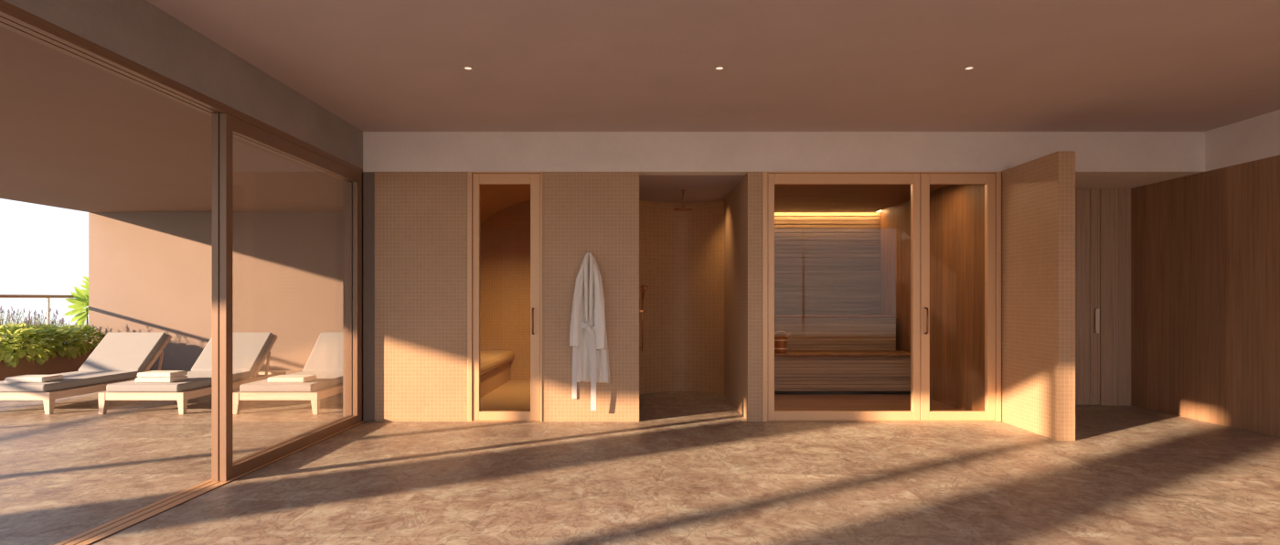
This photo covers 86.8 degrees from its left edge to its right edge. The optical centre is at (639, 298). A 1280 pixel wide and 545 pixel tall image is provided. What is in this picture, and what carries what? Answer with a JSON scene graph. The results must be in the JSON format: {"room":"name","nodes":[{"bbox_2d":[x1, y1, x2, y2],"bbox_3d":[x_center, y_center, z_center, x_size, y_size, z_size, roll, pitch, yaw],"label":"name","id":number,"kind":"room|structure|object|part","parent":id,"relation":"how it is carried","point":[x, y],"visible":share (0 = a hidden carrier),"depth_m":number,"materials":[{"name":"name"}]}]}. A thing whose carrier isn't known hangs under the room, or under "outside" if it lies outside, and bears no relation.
{"room":"spa","nodes":[
{"label":"spa","id":0,"kind":"room"},
{"bbox_2d":[64,276,88,337],"bbox_3d":[-9.514,0.215,11.703,0.771,1.930,0.239,0,0,0],"label":"fan palm","id":1,"kind":"object","parent":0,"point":[81,301],"visible":0.37,"depth_m":11.63,"materials":[{"name":"green plant"}]},
{"bbox_2d":[0,26,342,212],"bbox_3d":[-5.980,-1.653,6.010,6.240,0.440,10.320,0,0,0],"label":"ceiling","id":2,"kind":"structure","parent":0,"point":[76,134],"depth_m":6.57,"materials":[{"name":"beige paint"}]},
{"bbox_2d":[3,0,362,169],"bbox_3d":[-2.760,-1.427,2.650,0.200,0.359,7.700,0,0,0],"label":"wall","id":3,"kind":"structure","parent":0,"point":[138,31],"depth_m":4.05,"materials":[{"name":"paint"}]},
{"bbox_2d":[0,0,364,544],"bbox_3d":[-2.726,-0.025,2.750,0.188,2.445,7.500,0,0,0],"label":"door","id":4,"kind":"structure","parent":3,"relation":"in","point":[228,122],"depth_m":4.35,"materials":[{"name":"brown metal"}]},
{"bbox_3d":[-2.735,-0.012,5.395,0.043,2.366,2.086,0,0,0],"label":"sliding panel","id":5,"kind":"part","parent":4,"relation":"part of","materials":[{"name":"clear glass"}]},
{"bbox_3d":[-2.682,-0.012,5.394,0.043,2.366,2.088,0,0,0],"label":"sliding panel","id":6,"kind":"part","parent":4,"relation":"part of","materials":[{"name":"clear glass"}]},
{"bbox_2d":[88,212,342,370],"bbox_3d":[-1.735,-0.348,11.295,14.730,3.050,0.250,0,0,0],"label":"wall","id":7,"kind":"structure","parent":0,"point":[149,272],"depth_m":11.17,"materials":[{"name":"beige paint"}]},
{"bbox_2d":[342,171,374,421],"bbox_3d":[-2.705,-0.223,8.845,0.310,2.800,4.650,0,0,0],"label":"wall","id":8,"kind":"structure","parent":0,"point":[368,177],"depth_m":6.52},
{"bbox_2d":[480,201,530,379],"bbox_3d":[-1.325,-0.213,9.870,2.450,2.780,0.160,0,0,0],"label":"wall","id":9,"kind":"structure","parent":0,"point":[505,236],"depth_m":9.79,"materials":[{"name":"tile"}]},
{"bbox_2d":[480,184,530,224],"bbox_3d":[-1.365,-1.088,8.240,2.330,1.030,3.100,0,0,0],"label":"ceiling","id":10,"kind":"structure","parent":0,"point":[494,198],"depth_m":9.01,"materials":[{"name":"tile"}]},
{"bbox_2d":[542,171,639,421],"bbox_3d":[-0.474,-0.023,7.625,0.931,2.400,2.250,0,0,0],"label":"wall","id":11,"kind":"structure","parent":0,"point":[597,213],"depth_m":6.50,"materials":[{"name":"tile"}]},
{"bbox_2d":[569,252,610,410],"bbox_3d":[-0.477,0.303,6.429,0.384,1.503,0.139,0,0,0],"label":"bathrobe","id":12,"kind":"object","parent":11,"relation":"hanging from","point":[588,335],"visible":1,"depth_m":6.40,"materials":[{"name":"fabric"}]},
{"bbox_2d":[639,284,647,351],"bbox_3d":[0.037,0.202,7.197,0.091,0.710,0.126,0,0,0],"label":"shower","id":13,"kind":"object","parent":11,"relation":"attached to","point":[645,286],"visible":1,"depth_m":7.19,"materials":[{"name":"orange metal"}]},
{"bbox_3d":[0.026,0.202,7.200,0.015,0.710,0.016,0,0,0],"label":"rail","id":14,"kind":"part","parent":13,"relation":"part of","materials":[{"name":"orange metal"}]},
{"bbox_2d":[0,370,1279,544],"bbox_3d":[-3.285,1.270,2.850,17.830,0.214,18.700,0,0,0],"label":"floor","id":15,"kind":"structure","parent":0,"point":[692,470],"depth_m":4.43,"materials":[{"name":"stone"}]},
{"bbox_2d":[0,294,74,324],"bbox_3d":[-9.790,0.554,6.450,0.060,1.245,11.900,0,0,0],"label":"terrace railing","id":16,"kind":"object","parent":15,"relation":"on","point":[47,296],"visible":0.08,"depth_m":11.09,"materials":[{"name":"brown metal"}]},
{"bbox_3d":[-9.790,-0.043,6.450,0.060,0.050,11.900,0,0,0],"label":"handrail","id":17,"kind":"part","parent":16,"relation":"part of","materials":[{"name":"brown metal"}]},
{"bbox_3d":[-9.790,0.577,11.180,0.040,1.200,0.040,0,0,0],"label":"post","id":18,"kind":"part","parent":16,"relation":"part of","materials":[{"name":"metal"}]},
{"bbox_2d":[0,346,95,381],"bbox_3d":[-9.210,0.977,10.000,1.020,0.400,2.300,0,0,0],"label":"planter","id":19,"kind":"object","parent":15,"relation":"on","point":[59,364],"visible":0.26,"depth_m":9.91,"materials":[{"name":"metal"}]},
{"bbox_2d":[0,305,40,351],"bbox_3d":[-9.189,0.462,9.711,0.859,0.735,0.893,0,0,0],"label":"bush","id":20,"kind":"object","parent":19,"relation":"on","point":[1,310],"visible":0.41,"depth_m":9.75,"materials":[{"name":"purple plant"}]},
{"bbox_2d":[0,322,58,367],"bbox_3d":[-8.823,0.647,9.471,1.037,0.629,1.146,0,0,0],"label":"leafy shrub","id":21,"kind":"object","parent":19,"relation":"in","point":[10,357],"visible":0.86,"depth_m":9.40,"materials":[{"name":"green plant"}]},
{"bbox_2d":[0,308,66,346],"bbox_3d":[-9.226,0.483,10.270,0.801,0.693,0.852,0,0,-28],"label":"bush","id":22,"kind":"object","parent":19,"relation":"in","point":[35,312],"visible":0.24,"depth_m":10.31,"materials":[{"name":"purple plant"}]},
{"bbox_2d":[0,323,90,359],"bbox_3d":[-8.820,0.658,10.044,1.042,0.594,1.131,0,0,0],"label":"leafy shrub","id":23,"kind":"object","parent":19,"relation":"in","point":[73,350],"visible":0.6,"depth_m":9.98,"materials":[{"name":"green plant"}]},
{"bbox_2d":[44,317,84,343],"bbox_3d":[-9.171,0.545,10.764,0.622,0.567,0.570,0,0,26],"label":"bush","id":24,"kind":"object","parent":19,"relation":"in","point":[62,318],"visible":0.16,"depth_m":10.70,"materials":[{"name":"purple plant"}]},
{"bbox_2d":[34,323,106,353],"bbox_3d":[-8.911,0.653,10.647,0.941,0.517,0.960,0,0,0],"label":"leafy shrub","id":25,"kind":"object","parent":19,"relation":"in","point":[86,329],"visible":0.39,"depth_m":10.62,"materials":[{"name":"green plant"}]},
{"bbox_2d":[0,331,171,414],"bbox_3d":[-6.466,0.803,7.912,0.868,0.749,2.005,0,0,0],"label":"sun lounger","id":26,"kind":"object","parent":15,"relation":"on","point":[119,357],"visible":0.89,"depth_m":8.22,"materials":[{"name":"fabric"}]},
{"bbox_2d":[4,374,63,383],"bbox_3d":[-6.430,0.845,7.184,0.406,0.058,0.284,0,0,0],"label":"folded towel","id":27,"kind":"object","parent":26,"relation":"on","point":[24,378],"visible":1,"depth_m":7.07,"materials":[{"name":"white fabric"}]},
{"bbox_3d":[-6.065,1.067,6.946,0.066,0.220,0.072,0,0,0],"label":"leg","id":28,"kind":"part","parent":26,"relation":"part of","materials":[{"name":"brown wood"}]},
{"bbox_3d":[-6.466,0.996,7.912,0.868,0.078,1.996,0,0,0],"label":"frame","id":29,"kind":"part","parent":26,"relation":"part of","materials":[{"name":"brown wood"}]},
{"bbox_2d":[0,371,139,392],"bbox_3d":[-6.466,0.915,7.596,0.748,0.082,1.348,0,0,0],"label":"seat cushion","id":30,"kind":"object","parent":26,"relation":"on","point":[74,379],"depth_m":7.37,"materials":[{"name":"fabric"}]},
{"bbox_2d":[78,331,167,372],"bbox_3d":[-6.466,0.671,8.481,0.748,0.486,0.513,0,0,0],"label":"cushion","id":31,"kind":"object","parent":26,"relation":"on","point":[117,351],"depth_m":8.45,"materials":[{"name":"fabric"}]},
{"bbox_3d":[-6.466,0.711,8.507,0.800,0.510,0.537,0,0,0],"label":"frame","id":32,"kind":"part","parent":26,"relation":"part of","materials":[{"name":"brown wood"}]},
{"bbox_2d":[98,331,286,414],"bbox_3d":[-5.098,0.803,7.912,0.868,0.749,2.005,0,0,0],"label":"sun lounger","id":33,"kind":"object","parent":15,"relation":"on","point":[250,349],"visible":0.83,"depth_m":7.84,"materials":[{"name":"white fabric"}]},
{"bbox_3d":[-5.499,1.067,6.946,0.066,0.220,0.072,0,0,0],"label":"leg","id":34,"kind":"part","parent":33,"relation":"part of","materials":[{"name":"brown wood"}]},
{"bbox_2d":[134,375,187,382],"bbox_3d":[-5.080,0.848,7.184,0.390,0.052,0.273,0,0,0],"label":"folded towel","id":35,"kind":"object","parent":33,"relation":"on","point":[179,378],"visible":0.86,"depth_m":7.05,"materials":[{"name":"white fabric"}]},
{"bbox_2d":[137,370,187,377],"bbox_3d":[-5.070,0.795,7.183,0.381,0.052,0.273,0,0,0],"label":"folded towel","id":36,"kind":"object","parent":35,"relation":"on","point":[154,373],"visible":1,"depth_m":7.07,"materials":[{"name":"white fabric"}]},
{"bbox_2d":[106,371,252,392],"bbox_3d":[-5.098,0.915,7.596,0.748,0.082,1.348,0,0,0],"label":"seat cushion","id":37,"kind":"object","parent":33,"relation":"on","point":[196,379],"depth_m":7.04,"materials":[{"name":"fabric"}]},
{"bbox_3d":[-4.697,1.067,6.946,0.066,0.220,0.072,0,0,0],"label":"leg","id":38,"kind":"part","parent":33,"relation":"part of","materials":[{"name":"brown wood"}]},
{"bbox_3d":[-5.098,0.996,7.912,0.868,0.078,1.996,0,0,0],"label":"frame","id":39,"kind":"part","parent":33,"relation":"part of","materials":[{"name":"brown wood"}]},
{"bbox_2d":[191,331,273,373],"bbox_3d":[-5.098,0.671,8.481,0.748,0.486,0.513,0,0,0],"label":"cushion","id":40,"kind":"object","parent":33,"relation":"on","point":[250,349],"depth_m":8.45,"materials":[{"name":"fabric"}]},
{"bbox_3d":[-5.098,0.711,8.507,0.800,0.510,0.537,0,0,0],"label":"frame","id":41,"kind":"part","parent":33,"relation":"part of","materials":[{"name":"brown wood"}]},
{"bbox_2d":[233,331,342,414],"bbox_3d":[-3.730,0.803,7.912,0.868,0.749,2.005,0,0,0],"label":"sun lounger","id":42,"kind":"object","parent":15,"relation":"on","point":[325,361],"visible":0.58,"depth_m":7.15,"materials":[{"name":"fabric"}]},
{"bbox_3d":[-4.131,1.067,6.946,0.066,0.220,0.072,0,0,0],"label":"leg","id":43,"kind":"part","parent":42,"relation":"part of","materials":[{"name":"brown wood"}]},
{"bbox_2d":[239,371,342,392],"bbox_3d":[-3.730,0.915,7.596,0.748,0.082,1.348,0,0,0],"label":"seat cushion","id":44,"kind":"object","parent":42,"relation":"on","point":[325,379],"depth_m":6.99,"materials":[{"name":"fabric"}]},
{"bbox_3d":[-3.730,0.996,7.912,0.868,0.078,1.996,0,0,0],"label":"frame","id":45,"kind":"part","parent":42,"relation":"part of","materials":[{"name":"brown wood"}]},
{"bbox_2d":[267,374,316,382],"bbox_3d":[-3.690,0.845,7.183,0.404,0.057,0.280,0,0,0],"label":"folded towel","id":46,"kind":"object","parent":42,"relation":"on","point":[281,378],"visible":1,"depth_m":7.06,"materials":[{"name":"white fabric"}]},
{"bbox_3d":[-3.329,1.067,6.946,0.066,0.220,0.072,0,0,0],"label":"leg","id":47,"kind":"part","parent":42,"relation":"part of","materials":[{"name":"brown wood"}]},
{"bbox_2d":[303,331,342,371],"bbox_3d":[-3.730,0.671,8.481,0.748,0.486,0.513,0,0,0],"label":"cushion","id":48,"kind":"object","parent":42,"relation":"on","point":[326,355],"depth_m":8.41,"materials":[{"name":"fabric"}]},
{"bbox_2d":[480,350,514,398],"bbox_3d":[-2.158,0.951,8.369,0.685,0.428,2.838,0,0,0],"label":"bench","id":49,"kind":"object","parent":15,"relation":"on","point":[495,365],"visible":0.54,"depth_m":8.73,"materials":[{"name":"tile"}]},
{"bbox_2d":[774,314,910,394],"bbox_3d":[2.280,0.690,8.835,2.180,0.946,1.310,0,0,0],"label":"bench","id":50,"kind":"object","parent":15,"relation":"on","point":[795,372],"visible":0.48,"depth_m":8.26,"materials":[{"name":"brown wood"}]},
{"bbox_2d":[774,330,788,352],"bbox_3d":[1.735,0.527,8.380,0.196,0.276,0.193,0,0,0],"label":"bucket","id":51,"kind":"object","parent":50,"relation":"on","point":[780,342],"visible":0.83,"depth_m":8.30,"materials":[{"name":"brown wood"}]},
{"bbox_3d":[2.245,0.231,9.072,2.110,0.028,0.783,0,0,0],"label":"seat","id":52,"kind":"part","parent":50,"relation":"part of","materials":[{"name":"brown wood"}]},
{"bbox_3d":[2.280,0.679,8.446,2.180,0.028,0.532,0,0,0],"label":"seat","id":53,"kind":"part","parent":50,"relation":"part of","materials":[{"name":"brown wood"}]},
{"bbox_2d":[639,199,724,394],"bbox_3d":[0.514,-0.023,8.520,1.085,2.400,0.440,0,0,0],"label":"wall","id":54,"kind":"structure","parent":0,"point":[681,253],"depth_m":8.57,"materials":[{"name":"tile"}]},
{"bbox_2d":[639,175,744,202],"bbox_3d":[0.514,-1.298,7.790,1.085,0.150,2.220,0,0,0],"label":"ceiling","id":55,"kind":"structure","parent":0,"point":[653,188],"depth_m":7.45,"materials":[{"name":"paint"}]},
{"bbox_2d":[673,190,693,211],"bbox_3d":[0.485,-1.109,7.590,0.216,0.228,0.216,0,0,0],"label":"shower head","id":56,"kind":"object","parent":55,"relation":"hanging from","point":[683,208],"visible":1,"depth_m":7.55},
{"bbox_3d":[0.485,-1.011,7.590,0.216,0.032,0.216,0,0,0],"label":"spray plate","id":57,"kind":"part","parent":56,"relation":"part of","materials":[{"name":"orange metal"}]},
{"bbox_2d":[146,0,1279,131],"bbox_3d":[1.385,-1.740,2.650,8.490,0.266,7.700,0,0,0],"label":"ceiling","id":58,"kind":"structure","parent":0,"point":[374,65],"depth_m":4.51,"materials":[{"name":"paint"}]},
{"bbox_2d":[462,65,473,70],"bbox_3d":[-1.194,-1.603,4.700,0.068,0.008,0.068,0,0,0],"label":"recessed light","id":59,"kind":"object","parent":58,"relation":"in","point":[467,68],"visible":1,"depth_m":4.71,"materials":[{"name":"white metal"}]},
{"bbox_2d":[714,65,724,70],"bbox_3d":[0.553,-1.603,4.700,0.068,0.008,0.068,0,0,0],"label":"recessed light","id":60,"kind":"object","parent":58,"relation":"in","point":[718,68],"visible":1,"depth_m":4.71,"materials":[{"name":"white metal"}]},
{"bbox_2d":[963,65,974,70],"bbox_3d":[2.287,-1.603,4.700,0.068,0.008,0.068,0,0,0],"label":"recessed light","id":61,"kind":"object","parent":58,"relation":"in","point":[968,68],"visible":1,"depth_m":4.71,"materials":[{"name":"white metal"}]},
{"bbox_2d":[724,171,762,421],"bbox_3d":[1.107,-0.023,7.625,0.140,2.400,2.250,0,0,0],"label":"wall pillar","id":62,"kind":"structure","parent":0,"point":[743,205],"depth_m":6.70,"materials":[{"name":"tile"}]},
{"bbox_2d":[762,171,1001,421],"bbox_3d":[2.321,-0.022,6.539,2.288,2.398,0.102,0,0,0],"label":"door frame","id":63,"kind":"structure","parent":62,"relation":"attached to","point":[770,179],"depth_m":6.50,"materials":[{"name":"brown wood"}]},
{"bbox_3d":[1.962,-0.019,6.527,1.466,2.376,0.055,0,0,0],"label":"pane frame","id":64,"kind":"part","parent":63,"relation":"part of","materials":[{"name":"brown wood"}]},
{"bbox_2d":[920,173,995,420],"bbox_3d":[3.059,-0.019,6.498,0.718,2.376,0.114,0,0,0],"label":"door","id":65,"kind":"structure","parent":63,"relation":"attached to","point":[988,180],"depth_m":6.50,"materials":[{"name":"brown wood"}]},
{"bbox_3d":[2.740,0.209,6.473,0.018,0.259,0.063,0,0,0],"label":"handle","id":66,"kind":"part","parent":65,"relation":"part of","materials":[{"name":"brown wood"}]},
{"bbox_2d":[362,131,1205,421],"bbox_3d":[1.385,-0.215,6.590,8.090,2.784,0.180,0,0,0],"label":"wall","id":67,"kind":"structure","parent":0,"point":[645,153],"depth_m":6.50,"materials":[{"name":"paint"}]},
{"bbox_2d":[467,171,542,421],"bbox_3d":[-1.298,-0.022,6.517,0.716,2.398,0.146,0,0,0],"label":"door","id":68,"kind":"structure","parent":67,"relation":"in","point":[474,179],"depth_m":6.50,"materials":[{"name":"brown wood"}]},
{"bbox_3d":[-1.023,0.213,6.475,0.017,0.258,0.062,0,0,0],"label":"handle","id":69,"kind":"part","parent":68,"relation":"part of","materials":[{"name":"brown metal"}]},
{"bbox_2d":[774,212,880,351],"bbox_3d":[2.280,-0.123,9.550,2.200,2.600,0.100,0,0,0],"label":"wall","id":70,"kind":"structure","parent":0,"point":[826,262],"depth_m":9.50,"materials":[{"name":"brown wood"}]},
{"bbox_2d":[774,184,949,212],"bbox_3d":[2.230,-1.236,8.000,2.100,0.055,2.800,0,0,0],"label":"ceiling","id":71,"kind":"structure","parent":0,"point":[787,197],"depth_m":7.95,"materials":[{"name":"brown wood"}]},
{"bbox_2d":[880,184,984,410],"bbox_3d":[3.428,-0.123,8.045,0.095,2.600,2.910,0,0,0],"label":"wall","id":72,"kind":"structure","parent":0,"point":[956,211],"depth_m":7.39,"materials":[{"name":"brown wood"}]},
{"bbox_2d":[1001,150,1075,440],"bbox_3d":[3.545,-0.025,6.550,0.140,2.405,1.860,0,0,0],"label":"wall partition","id":73,"kind":"structure","parent":0,"point":[1038,196],"depth_m":5.88,"materials":[{"name":"tile"}]},
{"bbox_2d":[1099,188,1130,405],"bbox_3d":[4.522,-0.023,7.540,1.815,2.400,0.120,0,0,0],"label":"wall","id":74,"kind":"structure","parent":0,"point":[1114,203],"depth_m":7.48,"materials":[{"name":"brown wood"}]},
{"bbox_2d":[1075,188,1099,405],"bbox_3d":[4.598,-0.026,7.503,0.988,2.394,0.115,0,0,0],"label":"door","id":75,"kind":"structure","parent":74,"relation":"in","point":[1087,200],"depth_m":7.49,"materials":[{"name":"brown wood"}]},
{"bbox_3d":[5.038,0.242,7.468,0.040,0.270,0.045,0,0,0],"label":"handle","id":76,"kind":"part","parent":75,"relation":"part of","materials":[{"name":"metal"}]},
{"bbox_2d":[1075,175,1185,188],"bbox_3d":[4.515,-1.298,7.140,1.830,0.150,0.920,0,0,0],"label":"ceiling","id":77,"kind":"structure","parent":0,"point":[1081,181],"depth_m":6.99,"materials":[{"name":"paint"}]},
{"bbox_2d":[1130,109,1279,437],"bbox_3d":[5.530,-0.215,3.240,0.200,2.784,8.480,0,0,0],"label":"wall","id":78,"kind":"structure","parent":0,"point":[1205,246],"depth_m":6.39,"materials":[{"name":"brown wood"}]}
]}

